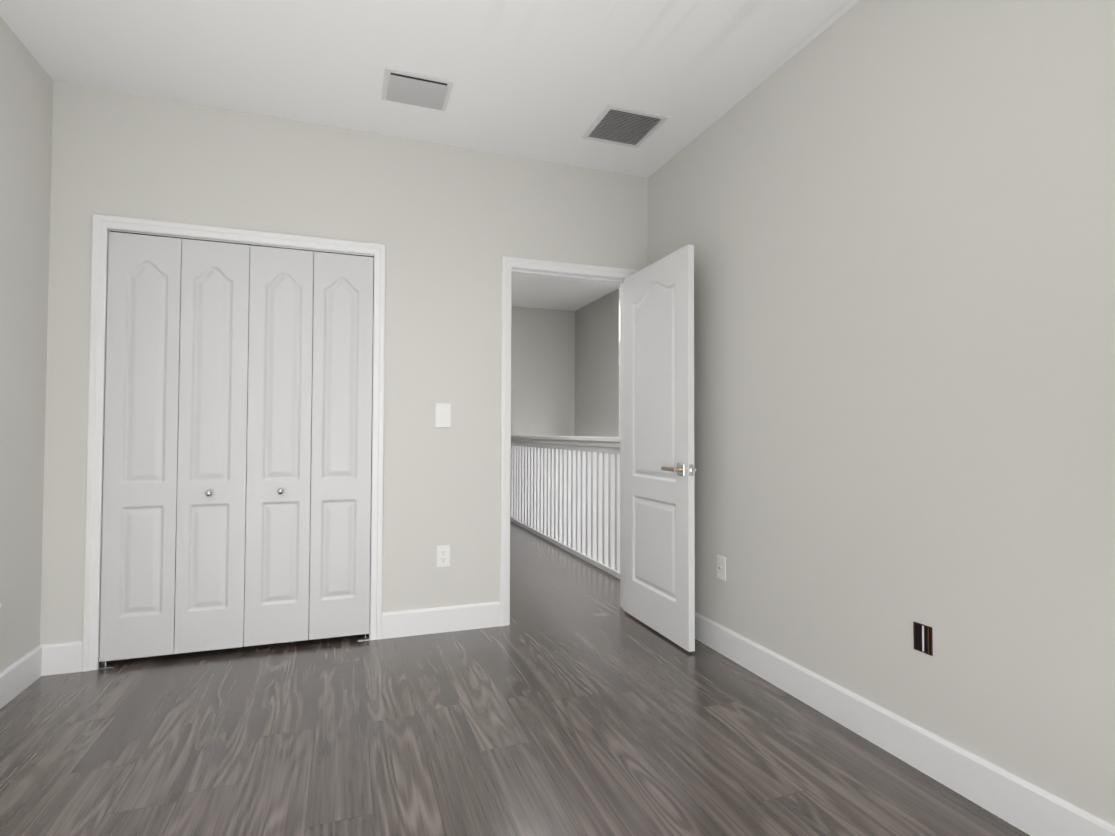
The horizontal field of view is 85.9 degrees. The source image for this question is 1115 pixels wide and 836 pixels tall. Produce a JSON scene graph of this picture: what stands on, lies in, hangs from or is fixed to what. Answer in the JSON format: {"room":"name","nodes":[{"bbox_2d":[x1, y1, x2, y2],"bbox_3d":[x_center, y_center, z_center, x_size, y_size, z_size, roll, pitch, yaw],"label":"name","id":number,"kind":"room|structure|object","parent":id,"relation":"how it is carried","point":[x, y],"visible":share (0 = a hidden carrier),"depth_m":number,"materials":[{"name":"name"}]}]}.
{"room":"empty bedroom","nodes":[
{"label":"empty bedroom","id":0,"kind":"room"},
{"bbox_2d":[0,16,52,671],"bbox_3d":[-1.765,-0.237,1.016,0.115,2.690,3.550,1,-1,-20],"label":"wall","id":1,"kind":"structure","parent":0,"point":[26,99],"depth_m":2.50,"materials":[{"name":"white paint"}]},
{"bbox_2d":[0,644,51,708],"bbox_3d":[-1.709,1.041,1.006,0.014,0.135,3.550,1,-1,-20],"label":"baseboard","id":2,"kind":"structure","parent":1,"relation":"attached to","point":[14,679],"depth_m":2.53,"materials":[{"name":"white wood"}]},
{"bbox_2d":[309,278,313,601],"bbox_3d":[-1.739,-0.179,3.395,1.765,2.690,0.685,1,-1,-20],"label":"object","id":3,"kind":"structure","parent":0,"point":[311,440],"depth_m":3.72,"materials":[{"name":"white paint"}]},
{"bbox_2d":[40,81,647,644],"bbox_3d":[-0.892,-0.179,3.272,3.278,2.690,0.115,1,-1,-20],"label":"wall","id":4,"kind":"structure","parent":0,"point":[448,225],"depth_m":3.22,"materials":[{"name":"white paint"}]},
{"bbox_2d":[82,214,385,671],"bbox_3d":[-1.558,0.111,3.019,1.306,2.093,0.132,1,-1,-20],"label":"trim","id":5,"kind":"structure","parent":4,"relation":"attached to","point":[102,225],"depth_m":2.80,"materials":[{"name":"white wood"}]},
{"bbox_2d":[98,229,373,668],"bbox_3d":[-1.548,0.140,2.989,1.190,2.035,0.044,1,-1,-20],"label":"door track","id":6,"kind":"object","parent":4,"relation":"in","point":[101,666],"visible":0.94,"depth_m":2.97,"materials":[{"name":"silver metal"}]},
{"bbox_2d":[99,232,373,661],"bbox_3d":[-1.543,0.131,2.972,1.182,1.992,0.068,1,-1,-20],"label":"bifold door","id":7,"kind":"structure","parent":4,"relation":"in","point":[218,475],"depth_m":2.96,"materials":[{"name":"white wood"}]},
{"bbox_2d":[382,602,499,638],"bbox_3d":[-0.626,1.100,3.269,0.639,0.135,0.014,1,-1,-20],"label":"baseboard","id":8,"kind":"structure","parent":4,"relation":"attached to","point":[395,624],"depth_m":3.26,"materials":[{"name":"white wood"}]},
{"bbox_2d":[435,403,450,427],"bbox_3d":[-0.628,-0.014,3.295,0.086,0.134,0.013,1,-1,-20],"label":"rocker light switch","id":9,"kind":"object","parent":4,"relation":"attached to","point":[442,415],"visible":1,"depth_m":3.29,"materials":[{"name":"white plastic"}]},
{"bbox_2d":[437,545,449,566],"bbox_3d":[-0.625,0.756,3.280,0.072,0.117,0.009,1,-1,-20],"label":"electrical outlet","id":10,"kind":"object","parent":4,"relation":"attached to","point":[443,555],"visible":1,"depth_m":3.28,"materials":[{"name":"white plastic"}]},
{"bbox_2d":[499,256,637,625],"bbox_3d":[0.065,0.129,3.607,0.868,2.098,0.148,1,-1,-20],"label":"door frame","id":11,"kind":"structure","parent":4,"relation":"attached to","point":[525,266],"depth_m":3.43,"materials":[{"name":"white wood"}]},
{"bbox_2d":[624,244,696,651],"bbox_3d":[0.543,0.149,3.326,0.135,2.022,0.746,1,-1,-20],"label":"room door","id":12,"kind":"structure","parent":4,"relation":"in","point":[659,547],"depth_m":3.24,"materials":[{"name":"white wood"}]},
{"bbox_2d":[0,0,859,310],"bbox_3d":[0.536,-1.552,3.984,6.415,0.100,7.765,1,-1,-20],"label":"ceiling","id":13,"kind":"structure","parent":0,"point":[546,80],"depth_m":2.58,"materials":[{"name":"paint"}]},
{"bbox_2d":[381,67,454,110],"bbox_3d":[-0.657,-1.526,2.804,0.305,0.019,0.265,1,-1,-20],"label":"ceiling vent","id":14,"kind":"object","parent":13,"relation":"in","point":[414,89],"visible":1,"depth_m":2.78,"materials":[{"name":"white"}]},
{"bbox_2d":[581,104,668,147],"bbox_3d":[0.346,-1.516,3.140,0.340,0.014,0.350,1,-1,-20],"label":"ceiling vent","id":15,"kind":"object","parent":13,"relation":"in","point":[618,125],"visible":1,"depth_m":3.12,"materials":[{"name":"white metal"}]},
{"bbox_2d":[0,521,1029,835],"bbox_3d":[-0.891,1.220,3.410,3.405,0.100,7.765,1,-1,-20],"label":"floor","id":16,"kind":"structure","parent":0,"point":[572,699],"depth_m":2.09,"materials":[{"name":"wood"}]},
{"bbox_2d":[510,435,619,578],"bbox_3d":[0.061,0.679,5.693,0.124,1.100,3.830,1,-1,-20],"label":"railing","id":17,"kind":"object","parent":16,"relation":"on","point":[565,492],"visible":0.58,"depth_m":5.44,"materials":[{"name":"white wood"}]},
{"bbox_2d":[510,306,574,514],"bbox_3d":[0.056,0.734,5.706,0.150,4.390,4.100,1,-1,-20],"label":"wall","id":18,"kind":"structure","parent":0,"point":[542,372],"depth_m":6.01,"materials":[{"name":"grey paint"}]},
{"bbox_2d":[648,0,1114,825],"bbox_3d":[1.214,-0.201,2.079,0.115,2.690,3.550,1,-1,-20],"label":"wall","id":19,"kind":"structure","parent":0,"point":[892,222],"depth_m":1.95,"materials":[{"name":"white paint"}]},
{"bbox_2d":[717,555,725,580],"bbox_3d":[0.811,0.745,2.982,0.015,0.117,0.072,1,-1,-20],"label":"jack","id":20,"kind":"object","parent":19,"relation":"attached to","point":[721,567],"visible":1,"depth_m":2.98,"materials":[{"name":"white plastic"}]},
{"bbox_2d":[695,612,1114,835],"bbox_3d":[1.147,1.075,2.025,0.018,0.135,3.550,1,-1,-20],"label":"baseboard","id":21,"kind":"structure","parent":19,"relation":"attached to","point":[1028,808],"depth_m":1.94,"materials":[{"name":"white wood"}]},
{"bbox_2d":[913,621,932,655],"bbox_3d":[1.186,0.716,1.946,0.003,0.090,0.066,1,-1,-20],"label":"electrical outlet box","id":22,"kind":"object","parent":19,"relation":"attached to","point":[923,638],"visible":1,"depth_m":1.94,"materials":[{"name":"black plastic"}]},
{"label":"outside","id":23,"kind":"structure","parent":0,"visible":0},
{"bbox_2d":[575,288,619,436],"bbox_3d":[1.458,0.736,7.624,2.180,4.290,1.430,1,-1,-20],"label":"wall","id":24,"kind":"structure","parent":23,"point":[597,367],"depth_m":7.14,"materials":[{"name":"grey paint"}]}
]}

